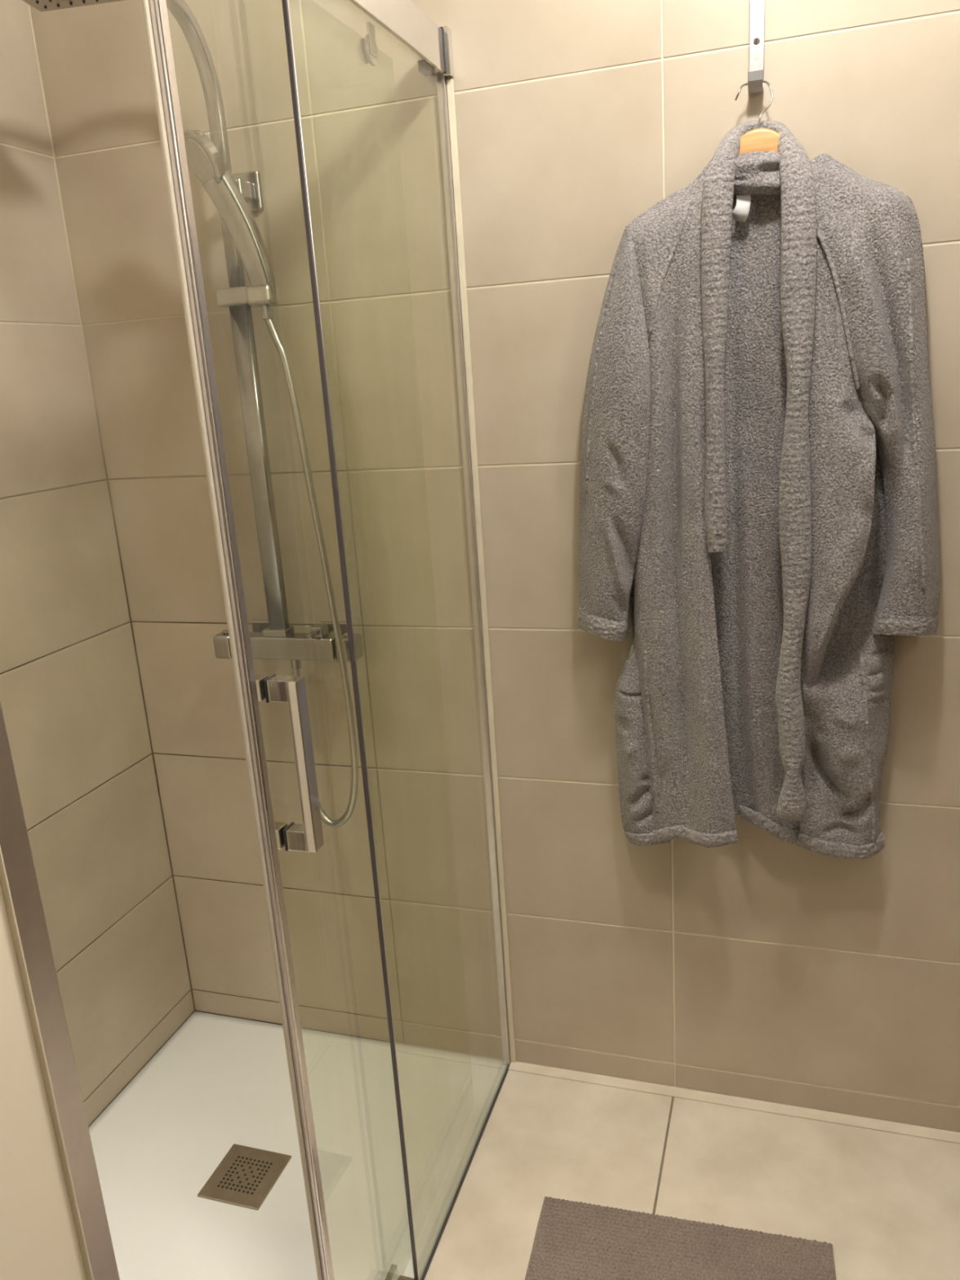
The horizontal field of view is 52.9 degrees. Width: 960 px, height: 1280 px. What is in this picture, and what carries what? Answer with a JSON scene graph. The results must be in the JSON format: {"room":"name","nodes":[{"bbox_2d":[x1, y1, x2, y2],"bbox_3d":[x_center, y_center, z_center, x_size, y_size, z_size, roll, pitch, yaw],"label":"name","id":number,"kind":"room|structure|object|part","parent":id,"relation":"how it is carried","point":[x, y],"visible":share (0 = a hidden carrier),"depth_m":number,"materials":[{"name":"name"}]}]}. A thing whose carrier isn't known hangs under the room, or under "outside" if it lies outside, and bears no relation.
{"room":"bathroom","nodes":[
{"label":"bathroom","id":0,"kind":"room"},
{"bbox_2d":[0,884,86,1279],"bbox_3d":[-0.984,0.274,0.248,0.896,2.500,1.294,1,16,18],"label":"wall pier","id":1,"kind":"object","parent":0,"point":[39,1241],"depth_m":0.75,"materials":[{"name":"beige paint"}]},
{"bbox_2d":[0,701,119,1279],"bbox_3d":[-0.359,0.267,0.764,0.034,1.959,0.031,1,16,18],"label":"door jamb","id":2,"kind":"object","parent":1,"relation":"attached to","point":[19,883],"visible":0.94,"depth_m":0.77,"materials":[{"name":"metal"}]},
{"bbox_2d":[0,0,195,1127],"bbox_3d":[-0.984,-0.067,1.488,0.122,2.500,1.156,1,16,18],"label":"wall","id":3,"kind":"structure","parent":0,"point":[72,699],"depth_m":1.87,"materials":[{"name":"tile"}]},
{"bbox_2d":[29,0,959,1132],"bbox_3d":[0.264,-0.213,1.720,2.350,2.500,0.100,1,16,18],"label":"wall","id":4,"kind":"structure","parent":0,"point":[763,966],"depth_m":1.77,"materials":[{"name":"tile"}]},
{"bbox_2d":[165,0,363,669],"bbox_3d":[-0.442,-0.458,1.614,0.302,1.132,0.385,1,16,18],"label":"shower column","id":5,"kind":"structure","parent":4,"relation":"attached to","point":[273,638],"depth_m":1.75,"materials":[{"name":"silver metal"}]},
{"bbox_2d":[22,0,124,11],"bbox_3d":[-0.555,-0.919,1.304,0.244,0.029,0.244,-1,16,9],"label":"shower head","id":6,"kind":"object","parent":5,"relation":"attached to","point":[40,5],"visible":1,"depth_m":1.42},
{"bbox_3d":[-0.498,0.009,1.904,0.039,0.047,0.045,1,16,18],"label":"control knob","id":7,"kind":"part","parent":5,"relation":"part of","materials":[{"name":"silver metal"}]},
{"bbox_2d":[183,129,276,319],"bbox_3d":[-0.424,-0.689,1.620,0.094,0.294,0.116,11,21,43],"label":"shower","id":8,"kind":"object","parent":5,"relation":"attached to","point":[204,159],"visible":0.94,"depth_m":1.59,"materials":[{"name":"silver metal"}]},
{"bbox_3d":[-0.403,-0.673,1.621,0.100,0.213,0.045,-10,17,-22],"label":"handle","id":9,"kind":"part","parent":8,"relation":"part of","materials":[{"name":"silver metal"}]},
{"bbox_2d":[262,626,293,637],"bbox_3d":[-0.390,-0.017,1.864,0.051,0.015,0.036,1,16,18],"label":"socket","id":10,"kind":"object","parent":5,"relation":"attached to","point":[271,631],"depth_m":1.85,"materials":[{"name":"silver metal"}]},
{"bbox_2d":[290,659,301,669],"bbox_3d":[-0.357,0.044,1.869,0.019,0.022,0.019,1,16,18],"label":"outlet","id":11,"kind":"object","parent":5,"relation":"attached to","point":[295,664],"depth_m":1.86,"materials":[{"name":"silver metal"}]},
{"bbox_2d":[264,318,358,827],"bbox_3d":[-0.317,-0.093,1.786,0.148,0.963,0.028,7,19,35],"label":"shower hose","id":12,"kind":"object","parent":5,"relation":"attached to","point":[272,328],"visible":0.84,"depth_m":1.75,"materials":[{"name":"metal"}]},
{"bbox_3d":[-0.313,-0.010,1.804,0.011,0.010,0.028,1,16,18],"label":"diverter lever","id":13,"kind":"part","parent":5,"relation":"part of","materials":[{"name":"silver metal"}]},
{"bbox_3d":[-0.247,0.015,1.823,0.039,0.047,0.045,1,16,18],"label":"control knob","id":14,"kind":"part","parent":5,"relation":"part of","materials":[{"name":"silver metal"}]},
{"bbox_2d":[349,0,453,78],"bbox_3d":[-0.231,-0.790,1.040,0.039,0.070,1.128,1,16,18],"label":"shower rail","id":15,"kind":"object","parent":4,"relation":"attached to","point":[402,19],"visible":1,"depth_m":1.43,"materials":[{"name":"silver metal"}]},
{"bbox_2d":[141,0,385,1279],"bbox_3d":[-0.158,0.093,1.390,0.067,1.922,0.622,1,16,18],"label":"door","id":16,"kind":"structure","parent":15,"relation":"hanging from","point":[251,688],"depth_m":1.09,"materials":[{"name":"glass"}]},
{"bbox_3d":[-0.262,0.057,1.141,0.019,0.026,0.022,1,16,18],"label":"post","id":17,"kind":"part","parent":16,"relation":"part of","materials":[{"name":"silver metal"}]},
{"bbox_3d":[-0.233,0.057,1.131,0.025,0.026,0.022,1,16,18],"label":"handle post","id":18,"kind":"part","parent":16,"relation":"part of","materials":[{"name":"silver metal"}]},
{"bbox_3d":[-0.250,0.241,1.192,0.019,0.026,0.022,1,16,18],"label":"post","id":19,"kind":"part","parent":16,"relation":"part of","materials":[{"name":"silver metal"}]},
{"bbox_3d":[-0.221,0.242,1.182,0.025,0.026,0.022,1,16,18],"label":"handle post","id":20,"kind":"part","parent":16,"relation":"part of","materials":[{"name":"silver metal"}]},
{"bbox_2d":[508,1061,959,1143],"bbox_3d":[0.711,0.917,1.841,1.366,0.005,0.024,1,16,18],"label":"trim","id":21,"kind":"structure","parent":4,"relation":"attached to","point":[648,1087],"depth_m":1.90,"materials":[{"name":"beige tile"}]},
{"bbox_2d":[747,0,764,94],"bbox_3d":[0.390,-1.051,1.353,0.022,0.510,0.036,1,16,18],"label":"hook","id":22,"kind":"object","parent":4,"relation":"attached to","point":[757,7],"visible":1,"depth_m":1.41,"materials":[{"name":"metal"}]},
{"bbox_2d":[734,80,779,155],"bbox_3d":[0.412,-0.703,1.425,0.317,0.226,0.040,1,16,18],"label":"clothes hanger","id":23,"kind":"object","parent":22,"relation":"hanging from","point":[759,139],"visible":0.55,"depth_m":1.40,"materials":[{"name":"brown wood"}]},
{"bbox_2d":[577,120,939,859],"bbox_3d":[0.429,-0.185,1.543,0.580,1.189,0.130,1,16,18],"label":"bathrobe","id":24,"kind":"object","parent":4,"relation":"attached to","point":[757,477],"visible":1,"depth_m":1.51,"materials":[{"name":"fabric"}]},
{"bbox_3d":[0.283,0.135,1.698,0.098,0.502,0.054,1,16,18],"label":"panel","id":25,"kind":"part","parent":24,"relation":"part of","materials":[{"name":"grey fabric"}]},
{"bbox_3d":[0.331,-0.169,1.567,0.177,1.121,0.082,1,16,18],"label":"panel","id":26,"kind":"part","parent":24,"relation":"part of","materials":[{"name":"grey fabric"}]},
{"bbox_3d":[0.454,-0.159,1.578,0.428,1.094,0.059,1,16,18],"label":"panel","id":27,"kind":"part","parent":24,"relation":"part of","materials":[{"name":"grey fabric"}]},
{"bbox_3d":[0.535,-0.243,1.467,0.126,0.759,0.068,5,17,28],"label":"panel","id":28,"kind":"part","parent":24,"relation":"part of","materials":[{"name":"grey fabric"}]},
{"bbox_3d":[0.601,0.060,1.578,0.143,0.636,0.094,1,16,18],"label":"skirt panel","id":29,"kind":"part","parent":24,"relation":"part of","materials":[{"name":"grey fabric"}]},
{"bbox_2d":[423,1070,959,1279],"bbox_3d":[-0.033,1.287,0.868,2.370,0.100,2.650,1,16,18],"label":"floor","id":30,"kind":"structure","parent":0,"point":[887,1204],"depth_m":1.74,"materials":[{"name":"tile"}]},
{"bbox_2d":[88,1011,507,1279],"bbox_3d":[-0.480,1.064,1.657,0.781,0.030,1.154,1,16,18],"label":"shower tray","id":31,"kind":"object","parent":30,"relation":"on","point":[219,1082],"visible":0.8,"depth_m":1.87,"materials":[{"name":"white ceramic"}]},
{"bbox_2d":[197,1143,291,1210],"bbox_3d":[-0.440,1.005,1.809,0.127,0.005,0.127,1,16,18],"label":"shower drain","id":32,"kind":"object","parent":31,"relation":"on","point":[246,1175],"visible":1,"depth_m":1.80,"materials":[{"name":"metal"}]},
{"bbox_2d":[281,0,515,1279],"bbox_3d":[-0.078,0.037,1.554,0.025,1.952,0.544,1,16,18],"label":"fixed glass panel","id":33,"kind":"object","parent":31,"relation":"on","point":[446,95],"visible":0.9,"depth_m":1.65,"materials":[{"name":"glass"}]},
{"bbox_2d":[384,1263,418,1279],"bbox_3d":[-0.124,1.038,1.557,0.056,0.025,0.040,1,16,18],"label":"guide","id":34,"kind":"object","parent":31,"relation":"on","point":[393,1273],"visible":1,"depth_m":1.56,"materials":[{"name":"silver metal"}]},
{"bbox_2d":[524,1196,836,1279],"bbox_3d":[0.250,1.091,1.296,0.484,0.015,0.762,0,16,15],"label":"bath mat","id":35,"kind":"object","parent":30,"relation":"on","point":[573,1240],"visible":1,"depth_m":1.59,"materials":[{"name":"fabric"}]}
]}

